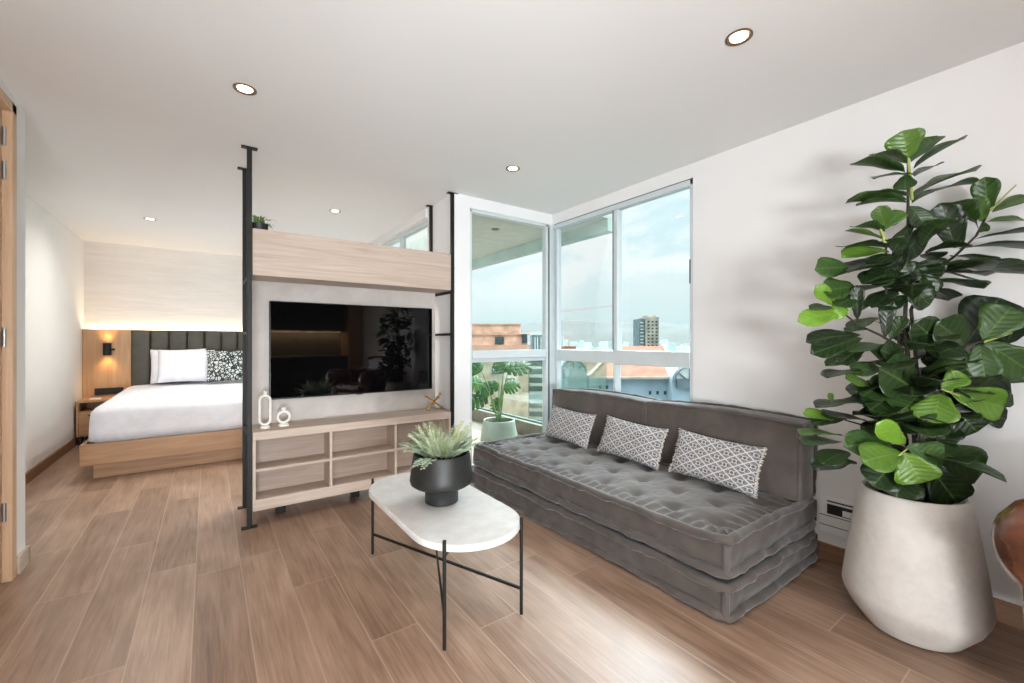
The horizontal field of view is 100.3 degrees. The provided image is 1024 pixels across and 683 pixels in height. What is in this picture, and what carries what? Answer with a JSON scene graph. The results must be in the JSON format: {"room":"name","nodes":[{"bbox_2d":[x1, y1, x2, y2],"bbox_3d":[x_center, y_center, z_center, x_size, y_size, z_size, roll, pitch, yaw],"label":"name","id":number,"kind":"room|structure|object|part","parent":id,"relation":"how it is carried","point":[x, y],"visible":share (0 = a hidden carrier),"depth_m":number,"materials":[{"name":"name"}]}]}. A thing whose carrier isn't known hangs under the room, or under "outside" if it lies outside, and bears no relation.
{"room":"studio apartment","nodes":[
{"label":"studio apartment","id":0,"kind":"room"},
{"bbox_2d":[0,78,24,554],"bbox_3d":[-1.560,-0.025,0.422,0.450,2.450,4.300,0,0,-35],"label":"wall","id":1,"kind":"structure","parent":0,"point":[20,110],"depth_m":2.25,"materials":[{"name":"paint"}]},
{"bbox_2d":[0,87,16,582],"bbox_3d":[-2.286,0.000,1.729,0.126,2.400,1.030,0,0,-35],"label":"door","id":2,"kind":"structure","parent":1,"relation":"in","point":[8,110],"depth_m":2.13,"materials":[{"name":"brown wood"}]},
{"bbox_3d":[-2.282,0.024,1.732,0.045,2.337,0.910,0,0,-35],"label":"panel","id":3,"kind":"part","parent":2,"relation":"part of","materials":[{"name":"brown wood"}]},
{"bbox_2d":[17,545,29,574],"bbox_3d":[-2.707,1.153,2.171,0.314,0.095,0.150,0,0,-35],"label":"baseboard","id":4,"kind":"structure","parent":1,"relation":"attached to","point":[23,558],"depth_m":2.24,"materials":[{"name":"beige wood"}]},
{"bbox_2d":[25,193,83,472],"bbox_3d":[-4.231,-0.025,3.676,0.120,2.450,4.100,0,0,-35],"label":"wall","id":5,"kind":"structure","parent":0,"point":[54,254],"depth_m":4.21,"materials":[{"name":"paint"}]},
{"bbox_2d":[25,437,82,484],"bbox_3d":[-4.154,1.153,3.683,0.014,0.095,3.980,0,0,-35],"label":"baseboard","id":6,"kind":"structure","parent":5,"relation":"attached to","point":[44,464],"depth_m":4.11,"materials":[{"name":"brown wood"}]},
{"bbox_2d":[84,241,241,330],"bbox_3d":[-4.086,-0.025,6.237,3.090,2.450,0.100,0,0,-35],"label":"wall","id":7,"kind":"structure","parent":0,"point":[127,287],"depth_m":5.71,"materials":[{"name":"paint"}]},
{"bbox_2d":[252,222,268,229],"bbox_3d":[-1.737,-0.770,2.938,0.110,0.077,0.110,0,0,-35],"label":"pot","id":8,"kind":"object","parent":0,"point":[258,225],"depth_m":2.90,"materials":[{"name":"black ceramic"}]},
{"bbox_2d":[370,194,469,451],"bbox_3d":[-1.649,-0.025,5.334,0.170,2.450,4.200,0,0,-35],"label":"wall column","id":9,"kind":"structure","parent":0,"point":[441,210],"depth_m":3.66,"materials":[{"name":"paint"}]},
{"bbox_2d":[383,220,427,247],"bbox_3d":[-1.679,-0.044,5.368,0.060,2.248,3.206,0,0,-35],"label":"window","id":10,"kind":"structure","parent":9,"relation":"attached to","point":[402,238],"depth_m":4.64,"materials":[{"name":"white metal"}]},
{"bbox_2d":[470,208,549,469],"bbox_3d":[-0.006,0.015,3.962,0.908,2.330,0.072,0,0,-35],"label":"window","id":11,"kind":"structure","parent":9,"relation":"attached to","point":[476,356],"depth_m":4.14,"materials":[{"name":"white metal"}]},
{"bbox_2d":[472,419,523,435],"bbox_3d":[-1.000,1.310,6.043,1.710,0.180,5.000,0,0,-35],"label":"floor","id":12,"kind":"structure","parent":0,"point":[477,425],"depth_m":6.13,"materials":[{"name":"tile"}]},
{"bbox_2d":[480,417,516,441],"bbox_3d":[-0.137,1.020,4.497,0.410,0.400,0.410,0,0,-35],"label":"pot","id":13,"kind":"object","parent":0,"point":[493,428],"depth_m":4.35,"materials":[{"name":"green ceramic"}]},
{"bbox_2d":[472,408,541,434],"bbox_3d":[-0.571,1.135,6.380,0.620,0.170,4.950,0,0,-35],"label":"wall","id":14,"kind":"structure","parent":0,"point":[524,427],"depth_m":5.68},
{"bbox_2d":[409,214,611,259],"bbox_3d":[-0.556,-1.405,5.425,1.705,0.290,3.320,0,0,-35],"label":"ceiling","id":15,"kind":"structure","parent":0,"point":[486,241],"depth_m":5.24,"materials":[{"name":"white paint"}]},
{"bbox_2d":[472,219,611,269],"bbox_3d":[0.093,-1.234,5.888,0.110,0.129,3.320,0,0,-35],"label":"beam","id":16,"kind":"structure","parent":15,"relation":"attached to","point":[603,227],"depth_m":5.45,"materials":[{"name":"paint"}]},
{"bbox_2d":[0,0,1023,255],"bbox_3d":[-1.395,-1.350,1.585,5.970,0.200,10.800,0,0,-35],"label":"ceiling","id":17,"kind":"structure","parent":0,"point":[372,112],"depth_m":2.13,"materials":[{"name":"paint"}]},
{"bbox_2d":[233,83,256,95],"bbox_3d":[-1.322,-1.248,2.114,0.102,0.007,0.102,0,0,-35],"label":"recessed light","id":18,"kind":"object","parent":17,"relation":"in","point":[248,91],"visible":1,"depth_m":2.12,"materials":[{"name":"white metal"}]},
{"bbox_2d":[329,209,340,212],"bbox_3d":[-1.695,-1.248,4.090,0.102,0.007,0.102,0,0,-35],"label":"recessed light","id":19,"kind":"object","parent":17,"relation":"in","point":[331,210],"visible":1,"depth_m":4.09,"materials":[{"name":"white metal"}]},
{"bbox_2d":[506,166,519,171],"bbox_3d":[0.007,-1.248,3.085,0.102,0.007,0.102,0,0,-35],"label":"recessed light","id":20,"kind":"object","parent":17,"relation":"in","point":[510,168],"visible":1,"depth_m":3.08,"materials":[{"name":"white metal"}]},
{"bbox_2d":[725,28,752,45],"bbox_3d":[0.932,-1.248,1.753,0.102,0.007,0.102,0,0,-35],"label":"recessed light","id":21,"kind":"object","parent":17,"relation":"in","point":[740,36],"visible":1,"depth_m":1.75,"materials":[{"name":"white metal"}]},
{"bbox_2d":[0,429,1023,682],"bbox_3d":[-1.313,1.250,1.643,6.170,0.100,10.800,0,0,-35],"label":"floor","id":22,"kind":"structure","parent":0,"point":[154,576],"depth_m":1.87,"materials":[{"name":"brown wood"}]},
{"bbox_2d":[76,396,113,445],"bbox_3d":[-4.977,0.943,5.148,0.325,0.515,0.427,0,0,-35],"label":"nightstand","id":23,"kind":"object","parent":22,"relation":"on","point":[84,406],"visible":0.5,"depth_m":4.94,"materials":[{"name":"brown wood"}]},
{"bbox_3d":[-4.866,0.953,4.992,0.281,0.250,0.020,0,0,-35],"label":"drawer","id":24,"kind":"part","parent":23,"relation":"part of","materials":[{"name":"brown wood"}]},
{"bbox_2d":[79,428,241,478],"bbox_3d":[-3.388,0.925,5.159,2.245,0.550,2.175,0,0,-35],"label":"bed","id":25,"kind":"object","parent":22,"relation":"on","point":[110,458],"visible":0.26,"depth_m":3.96,"materials":[{"name":"brown wood"}]},
{"bbox_2d":[88,380,241,441],"bbox_3d":[-3.391,0.712,5.164,2.191,0.346,2.110,0,0,-35],"label":"mattress","id":26,"kind":"object","parent":25,"relation":"on","point":[150,410],"visible":0.55,"depth_m":4.11,"materials":[{"name":"white fabric"}]},
{"bbox_2d":[150,348,205,383],"bbox_3d":[-4.332,0.313,5.556,0.590,0.443,0.205,0,0,-34],"label":"pillow","id":27,"kind":"object","parent":26,"relation":"on","point":[154,353],"visible":0.2,"depth_m":5.38,"materials":[{"name":"white fabric"}]},
{"bbox_2d":[156,350,214,382],"bbox_3d":[-4.139,0.310,5.433,0.583,0.418,0.241,0,0,-34],"label":"pillow","id":28,"kind":"object","parent":26,"relation":"on","point":[173,366],"visible":0.87,"depth_m":5.34,"materials":[{"name":"white fabric"}]},
{"bbox_2d":[206,350,241,382],"bbox_3d":[-3.680,0.318,5.625,0.560,0.404,0.229,0,0,-35],"label":"cushion","id":29,"kind":"object","parent":26,"relation":"on","point":[221,365],"visible":0.68,"depth_m":5.51,"materials":[{"name":"fabric"}]},
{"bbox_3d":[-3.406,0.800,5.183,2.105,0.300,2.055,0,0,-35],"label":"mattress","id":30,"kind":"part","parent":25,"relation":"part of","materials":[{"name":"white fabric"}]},
{"bbox_2d":[82,329,241,439],"bbox_3d":[-4.212,0.524,6.002,2.607,1.352,0.132,0,0,-35],"label":"headboard","id":31,"kind":"object","parent":22,"relation":"on","point":[129,364],"visible":0.23,"depth_m":5.47,"materials":[{"name":"brown wood"}]},
{"bbox_3d":[-5.085,0.524,5.368,0.449,1.352,0.045,0,0,-35],"label":"panel","id":32,"kind":"part","parent":31,"relation":"part of","materials":[{"name":"brown wood"}]},
{"bbox_2d":[94,387,122,394],"bbox_3d":[-5.050,0.623,5.353,0.265,0.085,0.017,0,0,-35],"label":"panel","id":33,"kind":"object","parent":31,"relation":"attached to","point":[97,391],"visible":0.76,"depth_m":5.34,"materials":[{"name":"black plastic"}]},
{"bbox_2d":[103,343,114,354],"bbox_3d":[-5.024,0.095,5.324,0.114,0.150,0.094,0,0,-35],"label":"wall sconce","id":34,"kind":"object","parent":31,"relation":"attached to","point":[107,347],"visible":1,"depth_m":5.28,"materials":[{"name":"black metal"}]},
{"bbox_2d":[237,144,457,530],"bbox_3d":[-1.218,-0.025,3.344,1.550,2.450,0.464,0,0,-35],"label":"divider","id":35,"kind":"object","parent":22,"relation":"on","point":[329,446],"visible":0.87,"depth_m":3.12,"materials":[{"name":"brown wood"}]},
{"bbox_3d":[-1.935,-0.025,3.091,0.028,2.434,0.028,0,0,-35],"label":"post","id":36,"kind":"part","parent":35,"relation":"part of","materials":[{"name":"black metal"}]},
{"bbox_3d":[-1.691,-0.025,2.749,0.028,2.434,0.028,0,0,-35],"label":"post","id":37,"kind":"part","parent":35,"relation":"part of","materials":[{"name":"black metal"}]},
{"bbox_3d":[-1.691,1.196,2.749,0.090,0.008,0.044,0,0,-35],"label":"floor plate","id":38,"kind":"part","parent":35,"relation":"part of","materials":[{"name":"black metal"}]},
{"bbox_3d":[-1.691,-1.246,2.749,0.090,0.008,0.044,0,0,-35],"label":"ceiling plate","id":39,"kind":"part","parent":35,"relation":"part of","materials":[{"name":"black metal"}]},
{"bbox_2d":[252,215,276,229],"bbox_3d":[-1.746,-0.795,2.935,0.191,0.127,0.193,0,0,31],"label":"potted grass","id":40,"kind":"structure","parent":35,"relation":"on","point":[258,224],"depth_m":2.90,"materials":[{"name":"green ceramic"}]},
{"bbox_2d":[258,391,271,428],"bbox_3d":[-1.678,0.463,2.900,0.065,0.250,0.058,0,0,5],"label":"candle holder","id":41,"kind":"object","parent":35,"relation":"on","point":[264,425],"visible":1,"depth_m":2.89,"materials":[{"name":"white ceramic"}]},
{"bbox_2d":[276,407,290,426],"bbox_3d":[-1.591,0.523,2.974,0.068,0.130,0.072,0,0,12],"label":"candle holder","id":42,"kind":"object","parent":35,"relation":"on","point":[282,423],"visible":1,"depth_m":2.96,"materials":[{"name":"white ceramic"}]},
{"bbox_2d":[256,453,329,471],"bbox_3d":[-1.528,0.839,2.969,0.450,0.018,0.176,0,0,-35],"label":"shelf","id":43,"kind":"object","parent":35,"relation":"attached to","point":[279,462],"depth_m":2.97,"materials":[{"name":"brown wood"}]},
{"bbox_3d":[-1.266,0.079,3.415,1.405,1.018,0.030,0,0,-35],"label":"panel","id":44,"kind":"part","parent":35,"relation":"part of","materials":[{"name":"white paint"}]},
{"bbox_2d":[269,301,431,399],"bbox_3d":[-1.219,0.066,3.395,1.246,0.706,0.055,0,0,-35],"label":"television","id":45,"kind":"object","parent":35,"relation":"attached to","point":[316,349],"visible":0.94,"depth_m":3.31,"materials":[{"name":"black plastic"}]},
{"bbox_2d":[332,444,394,460],"bbox_3d":[-1.144,0.839,3.242,0.456,0.018,0.176,0,0,-35],"label":"shelf","id":46,"kind":"object","parent":35,"relation":"attached to","point":[366,449],"depth_m":3.25,"materials":[{"name":"brown wood"}]},
{"bbox_2d":[397,439,441,450],"bbox_3d":[-0.762,0.839,3.515,0.448,0.018,0.176,0,0,-35],"label":"shelf","id":47,"kind":"object","parent":35,"relation":"attached to","point":[399,447],"depth_m":3.47,"materials":[{"name":"brown wood"}]},
{"bbox_3d":[-0.746,-0.025,3.939,0.028,2.434,0.028,0,0,-35],"label":"post","id":48,"kind":"part","parent":35,"relation":"part of","materials":[{"name":"black metal"}]},
{"bbox_2d":[425,392,442,410],"bbox_3d":[-0.669,0.515,3.668,0.119,0.143,0.186,0,0,5],"label":"brass ornament","id":49,"kind":"object","parent":35,"relation":"on","point":[439,394],"visible":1,"depth_m":3.64,"materials":[{"name":"gold metal"}]},
{"bbox_3d":[-0.669,0.516,3.668,0.201,0.141,0.085,0,0,-35],"label":"rod","id":50,"kind":"part","parent":49,"relation":"part of","materials":[{"name":"gold metal"}]},
{"bbox_3d":[-0.502,-0.025,3.597,0.028,2.434,0.028,0,0,-35],"label":"post","id":51,"kind":"part","parent":35,"relation":"part of","materials":[{"name":"black metal"}]},
{"bbox_2d":[369,472,522,650],"bbox_3d":[-0.373,0.988,2.147,0.494,0.424,1.060,0,0,-35],"label":"coffee table","id":52,"kind":"object","parent":22,"relation":"on","point":[477,521],"visible":0.8,"depth_m":1.95,"materials":[{"name":"stone"}]},
{"bbox_3d":[-0.788,0.988,2.413,0.015,0.424,0.015,0,0,-35],"label":"leg","id":53,"kind":"part","parent":52,"relation":"part of","materials":[{"name":"black metal"}]},
{"bbox_2d":[398,420,483,506],"bbox_3d":[-0.351,0.593,2.128,0.412,0.409,0.401,0,0,-24],"label":"potted fern","id":54,"kind":"object","parent":52,"relation":"on","point":[440,468],"visible":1,"depth_m":2.05,"materials":[{"name":"black ceramic"}]},
{"bbox_2d":[409,450,472,506],"bbox_3d":[-0.352,0.676,2.138,0.314,0.243,0.314,0,0,-35],"label":"plant pot","id":55,"kind":"object","parent":52,"relation":"on","point":[441,477],"depth_m":2.02,"materials":[{"name":"black ceramic"}]},
{"bbox_3d":[-0.264,0.988,1.664,0.015,0.424,0.015,0,0,-35],"label":"leg","id":56,"kind":"part","parent":52,"relation":"part of","materials":[{"name":"black metal"}]},
{"bbox_3d":[0.041,0.988,1.882,0.015,0.424,0.015,0,0,-35],"label":"leg","id":57,"kind":"part","parent":52,"relation":"part of","materials":[{"name":"black metal"}]},
{"bbox_2d":[472,361,532,441],"bbox_3d":[-0.196,0.642,4.484,0.780,1.155,0.410,0,0,-12],"label":"monstera","id":58,"kind":"object","parent":22,"relation":"on","point":[497,427],"visible":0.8,"depth_m":4.44,"materials":[{"name":"green plant"}]},
{"bbox_2d":[472,388,817,622],"bbox_3d":[0.682,0.806,2.936,1.020,0.796,2.168,0,0,-35],"label":"sofa","id":59,"kind":"object","parent":22,"relation":"on","point":[722,552],"visible":0.78,"depth_m":2.34,"materials":[{"name":"grey fabric"}]},
{"bbox_2d":[544,405,596,448],"bbox_3d":[0.479,0.708,3.584,0.182,0.284,0.538,0,0,-33],"label":"throw cushion","id":60,"kind":"object","parent":59,"relation":"on","point":[573,427],"visible":0.99,"depth_m":3.48,"materials":[{"name":"beige fabric"}]},
{"bbox_2d":[554,389,651,445],"bbox_3d":[0.733,0.629,3.522,0.245,0.425,1.001,0,0,-35],"label":"cushion","id":61,"kind":"object","parent":59,"relation":"on","point":[633,408],"depth_m":3.38,"materials":[{"name":"grey fabric"}]},
{"bbox_2d":[597,415,668,469],"bbox_3d":[0.846,0.708,3.042,0.184,0.288,0.544,0,0,-38],"label":"throw cushion","id":62,"kind":"object","parent":59,"relation":"on","point":[642,444],"visible":1,"depth_m":2.95,"materials":[{"name":"beige fabric"}]},
{"bbox_3d":[0.684,0.920,2.947,0.960,0.174,2.134,0,0,-35],"label":"seat mattress","id":63,"kind":"part","parent":59,"relation":"part of","materials":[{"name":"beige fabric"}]},
{"bbox_3d":[0.682,1.117,2.941,0.975,0.154,2.139,0,0,-35],"label":"mattress","id":64,"kind":"part","parent":59,"relation":"part of","materials":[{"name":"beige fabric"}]},
{"bbox_2d":[669,428,767,498],"bbox_3d":[1.204,0.707,2.542,0.184,0.290,0.547,0,0,-38],"label":"throw cushion","id":65,"kind":"object","parent":59,"relation":"on","point":[731,465],"visible":1,"depth_m":2.46,"materials":[{"name":"beige fabric"}]},
{"bbox_2d":[646,401,813,497],"bbox_3d":[1.312,0.629,2.711,0.250,0.425,1.004,0,0,-35],"label":"cushion","id":66,"kind":"object","parent":59,"relation":"on","point":[787,471],"depth_m":2.43,"materials":[{"name":"grey fabric"}]},
{"bbox_2d":[797,128,1023,652],"bbox_3d":[1.647,0.167,1.763,0.885,2.066,0.495,0,0,-20],"label":"fig tree","id":67,"kind":"object","parent":22,"relation":"on","point":[915,565],"visible":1,"depth_m":1.73,"materials":[{"name":"green plant"}]},
{"bbox_3d":[1.677,0.911,1.790,0.469,0.577,0.469,0,0,-35],"label":"pot","id":68,"kind":"part","parent":67,"relation":"part of","materials":[{"name":"ceramic"}]},
{"bbox_2d":[991,498,1023,621],"bbox_3d":[1.962,0.727,0.936,0.855,0.944,0.995,0,0,-10],"label":"leather armchair","id":69,"kind":"object","parent":22,"relation":"on","point":[1007,532],"visible":1,"depth_m":1.27,"materials":[{"name":"brown leather"}]},
{"bbox_3d":[1.928,0.880,1.327,0.707,0.370,0.148,0,0,-10],"label":"panel","id":70,"kind":"part","parent":69,"relation":"part of","materials":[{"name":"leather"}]},
{"bbox_2d":[552,42,1023,605],"bbox_3d":[2.326,-0.025,1.647,0.160,2.450,6.580,0,0,-35],"label":"wall","id":71,"kind":"structure","parent":0,"point":[766,209],"depth_m":2.34,"materials":[{"name":"paint"}]},
{"bbox_2d":[475,406,541,423],"bbox_3d":[-0.608,0.625,6.384,0.545,0.850,4.900,0,0,-35],"label":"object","id":72,"kind":"object","parent":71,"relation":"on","point":[506,414],"visible":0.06,"depth_m":5.86,"materials":[{"name":"white metal"}]},
{"bbox_2d":[470,196,551,224],"bbox_3d":[-0.005,-1.200,3.976,0.930,0.100,0.080,0,0,-35],"label":"trim","id":73,"kind":"structure","parent":71,"relation":"attached to","point":[475,203],"depth_m":3.92,"materials":[{"name":"paint"}]},
{"bbox_2d":[549,178,692,415],"bbox_3d":[0.830,0.015,3.641,0.110,2.330,1.565,0,0,-35],"label":"window","id":74,"kind":"structure","parent":71,"relation":"in","point":[674,359],"depth_m":3.59,"materials":[{"name":"white metal"}]},
{"bbox_2d":[820,495,853,537],"bbox_3d":[1.751,0.944,2.299,0.017,0.195,0.148,0,0,-35],"label":"wall outlet","id":75,"kind":"object","parent":71,"relation":"attached to","point":[835,514],"visible":0.6,"depth_m":2.30,"materials":[{"name":"white plastic"}]},
{"bbox_2d":[842,511,851,518],"bbox_3d":[1.778,0.917,2.251,0.005,0.031,0.060,0,0,-35],"label":"socket","id":76,"kind":"object","parent":75,"relation":"attached to","point":[845,514],"depth_m":2.26,"materials":[{"name":"white plastic"}]},
{"bbox_2d":[817,540,1023,629],"bbox_3d":[2.685,1.153,0.994,0.014,0.095,4.900,0,0,-35],"label":"baseboard","id":77,"kind":"structure","parent":71,"relation":"attached to","point":[1008,613],"depth_m":1.83,"materials":[{"name":"brown wood"}]},
{"label":"outside","id":78,"kind":"structure","parent":0,"visible":0},
{"bbox_3d":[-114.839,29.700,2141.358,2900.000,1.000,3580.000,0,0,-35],"label":"ground","id":79,"kind":"structure","parent":78,"visible":0},
{"bbox_2d":[472,323,530,417],"bbox_3d":[-3.684,13.620,52.759,9.803,31.161,14.368,0,0,-7],"label":"brick building","id":80,"kind":"structure","parent":79,"relation":"on","point":[484,336],"depth_m":46.43,"materials":[{"name":"orange brick"}]},
{"bbox_3d":[-2.924,-0.495,46.431,9.803,2.930,1.408,0,0,-7],"label":"cornice","id":81,"kind":"part","parent":80,"relation":"part of","materials":[{"name":"orange brick"}]},
{"bbox_2d":[528,360,541,421],"bbox_3d":[3.532,15.239,57.100,2.923,27.921,10.200,0,0,0],"label":"tower","id":82,"kind":"structure","parent":79,"relation":"on","point":[535,376],"depth_m":53.20,"materials":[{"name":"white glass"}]},
{"bbox_2d":[530,335,541,349],"bbox_3d":[10.662,13.458,157.458,14.582,31.483,14.875,0,0,-35],"label":"tower","id":83,"kind":"structure","parent":79,"relation":"on","point":[535,340],"depth_m":150.01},
{"bbox_2d":[561,336,585,349],"bbox_3d":[13.071,13.988,99.950,7.008,30.424,10.100,0,0,0],"label":"building","id":84,"kind":"structure","parent":79,"relation":"on","point":[569,347],"depth_m":96.01,"materials":[{"name":"concrete"}]},
{"bbox_2d":[562,305,611,311],"bbox_3d":[31.368,6.340,189.999,28.717,45.786,20.536,0,0,-35],"label":"tower crane","id":85,"kind":"object","parent":79,"relation":"on","point":[610,305],"visible":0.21,"depth_m":189.91,"materials":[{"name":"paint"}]},
{"bbox_2d":[520,320,689,347],"bbox_3d":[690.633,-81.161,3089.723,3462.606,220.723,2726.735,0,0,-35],"label":"hills","id":86,"kind":"structure","parent":79,"relation":"on","point":[594,332],"depth_m":2168.62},
{"bbox_2d":[527,340,689,351],"bbox_3d":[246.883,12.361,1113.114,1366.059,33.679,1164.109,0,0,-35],"label":"houses","id":87,"kind":"structure","parent":79,"relation":"on","point":[603,345],"depth_m":752.75},
{"bbox_2d":[561,345,689,400],"bbox_3d":[12.018,14.785,50.215,14.582,28.829,16.370,0,0,0],"label":"house","id":88,"kind":"structure","parent":79,"relation":"on","point":[662,383],"depth_m":44.00,"materials":[{"name":"concrete"}]},
{"bbox_3d":[6.072,2.418,42.178,2.684,1.351,0.179,0,0,0],"label":"arch trim","id":89,"kind":"part","parent":88,"relation":"part of","materials":[{"name":"stone"}]},
{"bbox_3d":[17.618,3.191,42.178,3.380,1.701,0.226,0,0,0],"label":"arch trim","id":90,"kind":"part","parent":88,"relation":"part of","materials":[{"name":"stone"}]},
{"bbox_2d":[633,315,658,345],"bbox_3d":[74.671,7.463,237.337,15.081,43.474,17.184,0,0,-35],"label":"concrete tower","id":91,"kind":"structure","parent":79,"relation":"on","point":[646,328],"depth_m":230.87,"materials":[{"name":"concrete"}]}
]}

